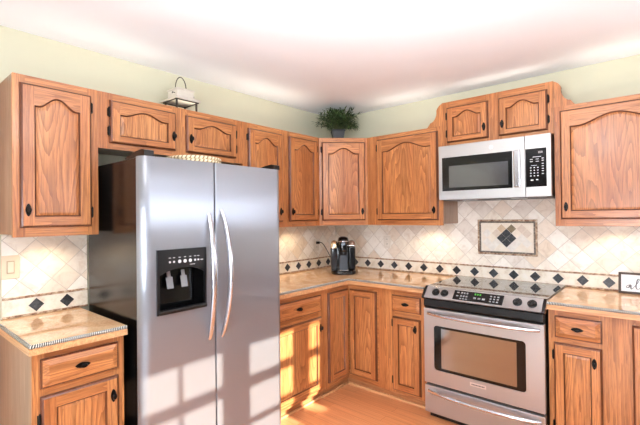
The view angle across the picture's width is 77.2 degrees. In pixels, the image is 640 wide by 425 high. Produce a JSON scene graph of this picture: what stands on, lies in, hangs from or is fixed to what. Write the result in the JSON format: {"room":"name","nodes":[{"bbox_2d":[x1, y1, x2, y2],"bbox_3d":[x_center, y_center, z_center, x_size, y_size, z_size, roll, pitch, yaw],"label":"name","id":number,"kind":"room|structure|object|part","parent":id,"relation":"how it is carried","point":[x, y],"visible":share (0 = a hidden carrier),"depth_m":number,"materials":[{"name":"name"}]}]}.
{"room":"kitchen","nodes":[
{"label":"kitchen","id":0,"kind":"room"},
{"bbox_2d":[0,25,335,319],"bbox_3d":[-1.892,0.246,1.905,0.100,2.455,6.400,-1,-1,41],"label":"wall","id":1,"kind":"structure","parent":0,"point":[21,52],"depth_m":2.57,"materials":[{"name":"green paint"}]},
{"bbox_2d":[1,255,19,279],"bbox_3d":[-1.629,0.288,2.111,0.011,0.124,0.078,-1,-1,41],"label":"light switch","id":2,"kind":"object","parent":1,"relation":"attached to","point":[9,264],"visible":1,"depth_m":2.11,"materials":[{"name":"beige plastic"}]},
{"bbox_3d":[-1.628,0.288,2.111,0.002,0.068,0.034,-1,-1,41],"label":"rocker frame","id":3,"kind":"part","parent":2,"relation":"part of","materials":[{"name":"beige plastic"}]},
{"bbox_2d":[1,234,87,319],"bbox_3d":[-1.524,0.336,2.242,0.016,0.442,0.408,-1,-1,41],"label":"backsplash","id":4,"kind":"structure","parent":1,"relation":"attached to","point":[53,269],"depth_m":2.23,"materials":[{"name":"tile"}]},
{"bbox_2d":[0,72,98,237],"bbox_3d":[-1.423,-0.269,2.115,0.349,0.782,0.377,-1,-1,41],"label":"upper cabinet","id":5,"kind":"object","parent":1,"relation":"attached to","point":[49,129],"visible":1,"depth_m":1.99,"materials":[{"name":"brown wood"}]},
{"bbox_3d":[-1.383,-0.012,1.907,0.025,0.062,0.025,-1,-1,41],"label":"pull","id":6,"kind":"part","parent":5,"relation":"part of","materials":[{"name":"black metal"}]},
{"bbox_3d":[-1.321,-0.275,2.020,0.021,0.695,0.313,-1,-1,41],"label":"door","id":7,"kind":"part","parent":5,"relation":"part of","materials":[{"name":"brown wood"}]},
{"bbox_3d":[-1.319,-0.275,2.018,0.004,0.581,0.191,-1,-1,41],"label":"door panel","id":8,"kind":"part","parent":5,"relation":"part of","materials":[{"name":"brown wood"}]},
{"bbox_2d":[98,91,241,163],"bbox_3d":[-0.984,-0.506,2.631,0.349,0.310,0.978,-1,-1,41],"label":"upper cabinet","id":9,"kind":"object","parent":1,"relation":"attached to","point":[126,125],"visible":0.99,"depth_m":2.45,"materials":[{"name":"brown wood"}]},
{"bbox_3d":[-1.031,-0.504,2.361,0.021,0.237,0.392,-1,-1,41],"label":"door","id":10,"kind":"part","parent":9,"relation":"part of","materials":[{"name":"brown wood"}]},
{"bbox_3d":[-1.029,-0.504,2.359,0.004,0.147,0.278,-1,-1,41],"label":"door panel","id":11,"kind":"part","parent":9,"relation":"part of","materials":[{"name":"brown wood"}]},
{"bbox_3d":[-0.897,-0.474,2.482,0.025,0.062,0.025,-1,-1,41],"label":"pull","id":12,"kind":"part","parent":9,"relation":"part of","materials":[{"name":"black metal"}]},
{"bbox_2d":[161,77,200,111],"bbox_3d":[-0.939,-0.788,2.706,0.188,0.253,0.188,-1,-1,41],"label":"lantern","id":13,"kind":"object","parent":9,"relation":"on","point":[177,96],"visible":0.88,"depth_m":2.67,"materials":[{"name":"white metal"}]},
{"bbox_3d":[-0.819,-0.474,2.573,0.025,0.062,0.025,-1,-1,41],"label":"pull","id":14,"kind":"part","parent":9,"relation":"part of","materials":[{"name":"black metal"}]},
{"bbox_3d":[-0.727,-0.504,2.715,0.021,0.237,0.395,-1,-1,41],"label":"door","id":15,"kind":"part","parent":9,"relation":"part of","materials":[{"name":"brown wood"}]},
{"bbox_3d":[-0.725,-0.504,2.713,0.004,0.147,0.281,-1,-1,41],"label":"door panel","id":16,"kind":"part","parent":9,"relation":"part of","materials":[{"name":"brown wood"}]},
{"bbox_2d":[229,122,319,226],"bbox_3d":[-0.383,-0.271,3.325,0.349,0.782,0.855,-1,-1,41],"label":"upper cabinet","id":17,"kind":"object","parent":1,"relation":"attached to","point":[296,154],"visible":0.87,"depth_m":3.27,"materials":[{"name":"brown wood"}]},
{"bbox_3d":[-0.411,-0.275,3.077,0.021,0.697,0.345,-1,-1,41],"label":"door","id":18,"kind":"part","parent":17,"relation":"part of","materials":[{"name":"brown wood"}]},
{"bbox_3d":[-0.410,-0.275,3.075,0.004,0.583,0.223,-1,-1,41],"label":"door panel","id":19,"kind":"part","parent":17,"relation":"part of","materials":[{"name":"brown wood"}]},
{"bbox_3d":[-0.135,-0.276,3.398,0.021,0.697,0.352,-1,-1,41],"label":"door","id":20,"kind":"part","parent":17,"relation":"part of","materials":[{"name":"brown wood"}]},
{"bbox_3d":[-0.134,-0.276,3.396,0.004,0.583,0.230,-1,-1,41],"label":"door panel","id":21,"kind":"part","parent":17,"relation":"part of","materials":[{"name":"brown wood"}]},
{"bbox_2d":[279,225,335,274],"bbox_3d":[-0.320,0.334,3.642,0.016,0.442,1.483,-1,-1,41],"label":"backsplash","id":22,"kind":"structure","parent":1,"relation":"attached to","point":[297,253],"depth_m":3.83,"materials":[{"name":"tile"}]},
{"bbox_2d":[314,239,318,250],"bbox_3d":[-0.034,0.320,3.967,0.009,0.118,0.074,-1,-1,41],"label":"wall outlet","id":23,"kind":"object","parent":1,"relation":"attached to","point":[316,246],"visible":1,"depth_m":3.96,"materials":[{"name":"beige plastic"}]},
{"bbox_2d":[0,0,639,116],"bbox_3d":[-0.125,-1.054,0.383,4.800,0.080,6.400,-1,-1,41],"label":"ceiling","id":24,"kind":"structure","parent":0,"point":[313,56],"depth_m":2.31,"materials":[{"name":"white paint"}]},
{"bbox_2d":[280,384,458,424],"bbox_3d":[-0.097,1.466,0.362,4.800,0.050,6.400,-1,-1,41],"label":"floor","id":25,"kind":"structure","parent":0,"point":[349,404],"depth_m":2.92,"materials":[{"name":"orange wood"}]},
{"bbox_2d":[0,335,123,424],"bbox_3d":[-1.295,1.031,2.009,0.646,0.874,0.378,-1,-1,41],"label":"base cabinet","id":26,"kind":"object","parent":25,"relation":"on","point":[81,384],"visible":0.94,"depth_m":1.82,"materials":[{"name":"brown wood"}]},
{"bbox_2d":[0,307,127,356],"bbox_3d":[-1.305,0.575,2.003,0.635,0.044,0.398,-1,-1,41],"label":"countertop","id":27,"kind":"structure","parent":26,"relation":"on","point":[37,334],"depth_m":1.90,"materials":[{"name":"beige stone"}]},
{"bbox_3d":[-1.305,0.561,2.003,0.635,0.017,0.398,-1,-1,41],"label":"rope trim","id":28,"kind":"part","parent":27,"relation":"part of","materials":[{"name":"silver metal"}]},
{"bbox_3d":[-1.082,0.689,1.823,0.022,0.126,0.320,-1,-1,41],"label":"drawer","id":29,"kind":"part","parent":26,"relation":"part of","materials":[{"name":"brown wood"}]},
{"bbox_3d":[-1.078,1.072,1.821,0.021,0.573,0.320,-1,-1,41],"label":"door","id":30,"kind":"part","parent":26,"relation":"part of","materials":[{"name":"brown wood"}]},
{"bbox_3d":[-1.076,1.072,1.819,0.004,0.451,0.198,-1,-1,41],"label":"door panel","id":31,"kind":"part","parent":26,"relation":"part of","materials":[{"name":"brown wood"}]},
{"bbox_3d":[-1.064,0.689,1.808,0.025,0.025,0.062,-1,-1,41],"label":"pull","id":32,"kind":"part","parent":26,"relation":"part of","materials":[{"name":"black metal"}]},
{"bbox_3d":[-0.978,0.873,1.908,0.025,0.062,0.025,-1,-1,41],"label":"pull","id":33,"kind":"part","parent":26,"relation":"part of","materials":[{"name":"black metal"}]},
{"bbox_2d":[89,149,280,424],"bbox_3d":[-0.773,0.575,2.445,0.793,1.760,0.914,-1,-1,41],"label":"refrigerator","id":34,"kind":"object","parent":25,"relation":"on","point":[184,254],"visible":1,"depth_m":2.14,"materials":[{"name":"silver metal"}]},
{"bbox_3d":[-0.766,0.342,2.038,0.029,0.088,0.036,-1,-1,41],"label":"dispenser lever","id":35,"kind":"part","parent":34,"relation":"part of","materials":[{"name":"grey plastic"}]},
{"bbox_3d":[-0.736,0.542,2.075,0.077,1.630,0.402,-1,-1,41],"label":"freezer door","id":36,"kind":"part","parent":34,"relation":"part of","materials":[{"name":"silver metal"}]},
{"bbox_3d":[-0.714,0.342,2.099,0.029,0.088,0.036,-1,-1,41],"label":"dispenser lever","id":37,"kind":"part","parent":34,"relation":"part of","materials":[{"name":"grey plastic"}]},
{"bbox_2d":[166,155,220,163],"bbox_3d":[-0.726,-0.291,2.306,0.311,0.037,0.311,-1,-1,41],"label":"woven trivet","id":38,"kind":"object","parent":34,"relation":"on","point":[202,158],"visible":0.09,"depth_m":2.17,"materials":[{"name":"wicker"}]},
{"bbox_3d":[-0.582,0.346,2.158,0.079,0.688,0.035,-1,-1,41],"label":"handle","id":39,"kind":"part","parent":34,"relation":"part of","materials":[{"name":"silver metal"}]},
{"bbox_3d":[-0.517,0.336,2.218,0.104,0.713,0.026,-1,-1,33],"label":"handle","id":40,"kind":"part","parent":34,"relation":"part of","materials":[{"name":"silver metal"}]},
{"bbox_3d":[-0.435,0.541,2.425,0.077,1.630,0.504,-1,-1,41],"label":"door","id":41,"kind":"part","parent":34,"relation":"part of","materials":[{"name":"silver metal"}]},
{"bbox_2d":[280,290,324,419],"bbox_3d":[-0.369,1.029,3.085,0.646,0.874,0.597,-1,-1,41],"label":"base cabinet","id":42,"kind":"object","parent":25,"relation":"on","point":[302,355],"visible":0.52,"depth_m":2.92,"materials":[{"name":"brown wood"}]},
{"bbox_3d":[-0.151,1.080,2.894,0.004,0.441,0.390,-1,-1,41],"label":"door panel","id":43,"kind":"part","parent":42,"relation":"part of","materials":[{"name":"brown wood"}]},
{"bbox_3d":[-0.157,0.698,2.898,0.022,0.125,0.512,-1,-1,41],"label":"drawer","id":44,"kind":"part","parent":42,"relation":"part of","materials":[{"name":"brown wood"}]},
{"bbox_3d":[-0.189,1.454,2.930,0.016,0.018,0.597,-1,-1,41],"label":"shoe moulding","id":45,"kind":"part","parent":42,"relation":"part of","materials":[{"name":"brown wood"}]},
{"bbox_3d":[-0.153,1.080,2.896,0.021,0.555,0.512,-1,-1,41],"label":"door","id":46,"kind":"part","parent":42,"relation":"part of","materials":[{"name":"brown wood"}]},
{"bbox_2d":[320,284,389,398],"bbox_3d":[0.243,1.026,3.554,0.963,0.874,0.914,-1,-1,41],"label":"base cabinet","id":47,"kind":"object","parent":25,"relation":"on","point":[354,315],"visible":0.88,"depth_m":3.23,"materials":[{"name":"brown wood"}]},
{"bbox_3d":[0.130,0.986,3.257,0.019,0.796,0.314,-1,-1,41],"label":"frame","id":48,"kind":"part","parent":47,"relation":"part of","materials":[{"name":"brown wood"}]},
{"bbox_3d":[0.149,0.990,3.250,0.021,0.708,0.252,-1,-1,41],"label":"door","id":49,"kind":"part","parent":47,"relation":"part of","materials":[{"name":"brown wood"}]},
{"bbox_3d":[0.151,0.990,3.248,0.004,0.594,0.142,-1,-1,41],"label":"door panel","id":50,"kind":"part","parent":47,"relation":"part of","materials":[{"name":"brown wood"}]},
{"bbox_3d":[0.277,1.451,3.165,0.416,0.018,0.366,-1,-1,41],"label":"shoe moulding","id":51,"kind":"part","parent":47,"relation":"part of","materials":[{"name":"brown wood"}]},
{"bbox_3d":[0.348,0.988,3.260,0.152,0.594,0.004,-1,-1,41],"label":"door panel","id":52,"kind":"part","parent":47,"relation":"part of","materials":[{"name":"brown wood"}]},
{"bbox_3d":[0.349,0.988,3.262,0.262,0.708,0.021,-1,-1,41],"label":"door","id":53,"kind":"part","parent":47,"relation":"part of","materials":[{"name":"brown wood"}]},
{"bbox_2d":[280,266,454,299],"bbox_3d":[0.175,0.568,3.221,1.309,0.044,1.508,-1,-1,41],"label":"countertop","id":54,"kind":"structure","parent":47,"relation":"on","point":[293,284],"depth_m":3.25,"materials":[{"name":"beige stone"}]},
{"bbox_2d":[330,236,355,274],"bbox_3d":[0.209,0.384,3.650,0.228,0.332,0.262,-1,0,3],"label":"coffee maker","id":55,"kind":"object","parent":54,"relation":"on","point":[342,253],"visible":1,"depth_m":3.58,"materials":[{"name":"black plastic"}]},
{"bbox_3d":[0.129,0.287,3.655,0.068,0.064,0.158,-1,0,3],"label":"reservoir lid","id":56,"kind":"part","parent":55,"relation":"part of","materials":[{"name":"silver metal"}]},
{"bbox_3d":[0.213,0.430,3.604,0.074,0.160,0.012,-1,0,3],"label":"panel","id":57,"kind":"part","parent":55,"relation":"part of","materials":[{"name":"grey plastic"}]},
{"bbox_3d":[0.209,0.551,2.779,0.681,0.017,0.880,-1,-1,41],"label":"rope trim","id":58,"kind":"part","parent":54,"relation":"part of","materials":[{"name":"silver metal"}]},
{"bbox_3d":[0.384,0.983,3.259,0.364,0.796,0.019,-1,-1,41],"label":"frame","id":59,"kind":"part","parent":47,"relation":"part of","materials":[{"name":"brown wood"}]},
{"bbox_2d":[385,289,426,408],"bbox_3d":[0.826,1.017,3.229,0.343,0.874,0.646,-1,-1,41],"label":"base cabinet","id":60,"kind":"object","parent":25,"relation":"on","point":[405,354],"visible":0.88,"depth_m":3.01,"materials":[{"name":"brown wood"}]},
{"bbox_3d":[0.643,0.690,3.008,0.238,0.122,0.022,-1,-1,41],"label":"drawer","id":61,"kind":"part","parent":60,"relation":"part of","materials":[{"name":"brown wood"}]},
{"bbox_3d":[0.646,1.074,3.003,0.123,0.446,0.004,-1,-1,41],"label":"door panel","id":62,"kind":"part","parent":60,"relation":"part of","materials":[{"name":"brown wood"}]},
{"bbox_3d":[0.680,1.445,3.050,0.343,0.018,0.016,-1,-1,41],"label":"shoe moulding","id":63,"kind":"part","parent":60,"relation":"part of","materials":[{"name":"brown wood"}]},
{"bbox_3d":[0.648,1.074,3.005,0.233,0.560,0.021,-1,-1,41],"label":"door","id":64,"kind":"part","parent":60,"relation":"part of","materials":[{"name":"brown wood"}]},
{"bbox_2d":[422,276,564,424],"bbox_3d":[1.220,0.984,2.824,0.776,0.925,0.713,-1,-1,41],"label":"range","id":65,"kind":"object","parent":25,"relation":"on","point":[486,340],"visible":1,"depth_m":2.59,"materials":[{"name":"silver metal"}]},
{"bbox_3d":[0.811,0.555,2.811,0.054,0.049,0.049,-1,-1,41],"label":"knob","id":66,"kind":"part","parent":65,"relation":"part of","materials":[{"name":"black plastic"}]},
{"bbox_3d":[0.858,0.554,2.771,0.054,0.049,0.049,-1,-1,41],"label":"knob","id":67,"kind":"part","parent":65,"relation":"part of","materials":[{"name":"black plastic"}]},
{"bbox_3d":[1.012,0.705,2.580,0.715,0.024,0.073,-1,-1,41],"label":"handle","id":68,"kind":"part","parent":65,"relation":"part of","materials":[{"name":"silver metal"}]},
{"bbox_3d":[1.042,0.563,2.625,0.744,0.078,0.082,-1,-1,41],"label":"control panel","id":69,"kind":"part","parent":65,"relation":"part of","materials":[{"name":"silver metal"}]},
{"bbox_3d":[1.018,1.246,2.576,0.715,0.024,0.073,-1,-1,41],"label":"handle","id":70,"kind":"part","parent":65,"relation":"part of","materials":[{"name":"silver metal"}]},
{"bbox_3d":[1.042,0.931,2.616,0.762,0.522,0.033,-1,-1,41],"label":"oven door","id":71,"kind":"part","parent":65,"relation":"part of","materials":[{"name":"silver metal"}]},
{"bbox_3d":[1.046,1.306,2.613,0.762,0.191,0.033,-1,-1,41],"label":"drawer","id":72,"kind":"part","parent":65,"relation":"part of","materials":[{"name":"silver metal"}]},
{"bbox_2d":[426,276,564,299],"bbox_3d":[1.254,0.526,2.873,0.776,0.009,0.594,-1,-1,41],"label":"cooktop","id":73,"kind":"object","parent":65,"relation":"in","point":[506,289],"depth_m":2.78,"materials":[{"name":"grey"}]},
{"bbox_3d":[1.213,0.547,2.465,0.054,0.049,0.049,-1,-1,41],"label":"knob","id":74,"kind":"part","parent":65,"relation":"part of","materials":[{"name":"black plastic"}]},
{"bbox_3d":[1.275,0.546,2.412,0.054,0.049,0.049,-1,-1,41],"label":"knob","id":75,"kind":"part","parent":65,"relation":"part of","materials":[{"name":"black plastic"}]},
{"bbox_2d":[548,309,609,424],"bbox_3d":[1.661,1.002,2.511,0.292,0.874,0.646,-1,-1,41],"label":"base cabinet","id":76,"kind":"object","parent":25,"relation":"on","point":[578,342],"visible":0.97,"depth_m":2.29,"materials":[{"name":"brown wood"}]},
{"bbox_3d":[1.458,0.670,2.276,0.062,0.025,0.025,-1,-1,41],"label":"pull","id":77,"kind":"part","parent":76,"relation":"part of","materials":[{"name":"black metal"}]},
{"bbox_3d":[1.473,0.670,2.294,0.230,0.126,0.022,-1,-1,41],"label":"drawer","id":78,"kind":"part","parent":76,"relation":"part of","materials":[{"name":"brown wood"}]},
{"bbox_3d":[1.474,1.050,2.292,0.126,0.459,0.004,-1,-1,41],"label":"door panel","id":79,"kind":"part","parent":76,"relation":"part of","materials":[{"name":"brown wood"}]},
{"bbox_3d":[1.475,1.050,2.294,0.236,0.573,0.021,-1,-1,41],"label":"door","id":80,"kind":"part","parent":76,"relation":"part of","materials":[{"name":"brown wood"}]},
{"bbox_3d":[1.521,0.845,2.225,0.025,0.062,0.025,-1,-1,41],"label":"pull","id":81,"kind":"part","parent":76,"relation":"part of","materials":[{"name":"black metal"}]},
{"bbox_2d":[608,317,639,424],"bbox_3d":[2.016,0.995,2.223,0.620,0.874,0.620,-1,-1,41],"label":"base cabinet","id":82,"kind":"object","parent":25,"relation":"on","point":[623,334],"visible":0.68,"depth_m":2.16,"materials":[{"name":"brown wood"}]},
{"bbox_2d":[546,287,639,320],"bbox_3d":[1.893,0.541,2.314,0.914,0.044,0.644,-1,-1,41],"label":"countertop","id":83,"kind":"structure","parent":82,"relation":"on","point":[606,303],"depth_m":2.34,"materials":[{"name":"beige stone"}]},
{"bbox_3d":[1.688,0.528,2.076,0.914,0.017,0.016,-1,-1,41],"label":"rope trim","id":84,"kind":"part","parent":83,"relation":"part of","materials":[{"name":"silver metal"}]},
{"bbox_2d":[618,272,639,294],"bbox_3d":[2.061,0.452,2.518,0.300,0.135,0.038,-1,-1,41],"label":"framed sign","id":85,"kind":"object","parent":83,"relation":"on","point":[628,282],"visible":1,"depth_m":2.58,"materials":[{"name":"white paper"}]},
{"bbox_3d":[1.831,0.964,1.988,0.440,0.731,0.021,-1,-1,41],"label":"door","id":86,"kind":"part","parent":82,"relation":"part of","materials":[{"name":"brown wood"}]},
{"bbox_2d":[344,54,639,287],"bbox_3d":[1.943,0.210,2.761,4.600,2.455,0.100,-1,-1,41],"label":"wall","id":87,"kind":"structure","parent":0,"point":[618,77],"depth_m":2.96,"materials":[{"name":"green paint"}]},
{"bbox_2d":[319,138,367,225],"bbox_3d":[0.194,-0.275,3.796,0.610,0.780,0.609,-1,-1,41],"label":"upper cabinet","id":88,"kind":"object","parent":87,"relation":"attached to","point":[343,185],"visible":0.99,"depth_m":3.57,"materials":[{"name":"brown wood"}]},
{"bbox_2d":[312,106,359,137],"bbox_3d":[0.156,-0.820,3.760,0.500,0.310,0.492,-1,0,-4],"label":"potted plant","id":89,"kind":"object","parent":88,"relation":"on","point":[338,119],"visible":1,"depth_m":3.71,"materials":[{"name":"green plant"}]},
{"bbox_3d":[0.168,-0.717,3.765,0.124,0.104,0.124,-1,0,-4],"label":"pot","id":90,"kind":"part","parent":89,"relation":"part of","materials":[{"name":"ceramic"}]},
{"bbox_3d":[0.211,-0.278,3.569,0.265,0.583,0.004,-1,0,-4],"label":"door panel","id":91,"kind":"part","parent":88,"relation":"part of","materials":[{"name":"brown wood"}]},
{"bbox_2d":[384,235,390,247],"bbox_3d":[0.635,0.277,3.803,0.074,0.118,0.009,-1,-1,41],"label":"wall outlet","id":92,"kind":"object","parent":87,"relation":"attached to","point":[387,239],"visible":1,"depth_m":3.80,"materials":[{"name":"beige plastic"}]},
{"bbox_2d":[367,126,457,224],"bbox_3d":[0.777,-0.283,3.466,0.703,0.782,0.349,-1,-1,41],"label":"upper cabinet","id":93,"kind":"object","parent":87,"relation":"attached to","point":[403,167],"visible":0.99,"depth_m":3.33,"materials":[{"name":"brown wood"}]},
{"bbox_3d":[0.712,-0.288,3.334,0.440,0.588,0.004,-1,-1,41],"label":"door panel","id":94,"kind":"part","parent":93,"relation":"part of","materials":[{"name":"brown wood"}]},
{"bbox_3d":[0.714,-0.288,3.336,0.562,0.702,0.021,-1,-1,41],"label":"door","id":95,"kind":"part","parent":93,"relation":"part of","materials":[{"name":"brown wood"}]},
{"bbox_2d":[335,199,639,290],"bbox_3d":[1.269,0.219,3.264,2.919,0.630,0.016,-1,-1,41],"label":"backsplash","id":96,"kind":"structure","parent":87,"relation":"attached to","point":[589,257],"depth_m":3.12,"materials":[{"name":"tile"}]},
{"bbox_2d":[428,81,574,145],"bbox_3d":[1.330,-0.688,2.990,1.016,0.345,0.349,-1,-1,41],"label":"upper cabinet","id":97,"kind":"object","parent":87,"relation":"attached to","point":[528,110],"visible":0.96,"depth_m":2.84,"materials":[{"name":"brown wood"}]},
{"bbox_3d":[1.097,-0.675,3.002,0.202,0.180,0.004,-1,-1,41],"label":"door panel","id":98,"kind":"part","parent":97,"relation":"part of","materials":[{"name":"brown wood"}]},
{"bbox_3d":[1.098,-0.675,3.004,0.312,0.270,0.021,-1,-1,41],"label":"door","id":99,"kind":"part","parent":97,"relation":"part of","materials":[{"name":"brown wood"}]},
{"bbox_2d":[439,133,554,201],"bbox_3d":[1.312,-0.301,2.959,0.759,0.415,0.415,-1,-1,41],"label":"microwave","id":100,"kind":"object","parent":97,"relation":"attached to","point":[522,167],"visible":1,"depth_m":2.79,"materials":[{"name":"silver metal"}]},
{"bbox_3d":[1.146,-0.303,2.884,0.604,0.409,0.024,-1,-1,41],"label":"door","id":101,"kind":"part","parent":100,"relation":"part of","materials":[{"name":"silver metal"}]},
{"bbox_3d":[1.325,-0.294,2.695,0.042,0.252,0.031,-1,-1,41],"label":"handle","id":102,"kind":"part","parent":100,"relation":"part of","materials":[{"name":"silver metal"}]},
{"bbox_3d":[1.386,-0.680,2.753,0.200,0.180,0.004,-1,-1,41],"label":"door panel","id":103,"kind":"part","parent":97,"relation":"part of","materials":[{"name":"brown wood"}]},
{"bbox_3d":[1.388,-0.680,2.755,0.310,0.270,0.021,-1,-1,41],"label":"door","id":104,"kind":"part","parent":97,"relation":"part of","materials":[{"name":"brown wood"}]},
{"bbox_2d":[478,219,537,256],"bbox_3d":[1.443,0.192,3.106,0.436,0.276,0.012,-1,-1,41],"label":"plaque","id":105,"kind":"object","parent":87,"relation":"attached to","point":[516,237],"visible":1,"depth_m":3.09,"materials":[{"name":"beige tile"}]},
{"bbox_2d":[554,94,639,226],"bbox_3d":[1.877,-0.305,2.519,0.660,0.782,0.349,-1,-1,41],"label":"upper cabinet","id":106,"kind":"object","parent":87,"relation":"attached to","point":[597,143],"visible":1,"depth_m":2.47,"materials":[{"name":"brown wood"}]},
{"bbox_3d":[1.573,-0.037,2.568,0.025,0.062,0.025,-1,-1,41],"label":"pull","id":107,"kind":"part","parent":106,"relation":"part of","materials":[{"name":"black metal"}]},
{"bbox_3d":[1.782,-0.312,2.414,0.463,0.589,0.004,-1,-1,41],"label":"door panel","id":108,"kind":"part","parent":106,"relation":"part of","materials":[{"name":"brown wood"}]}
]}

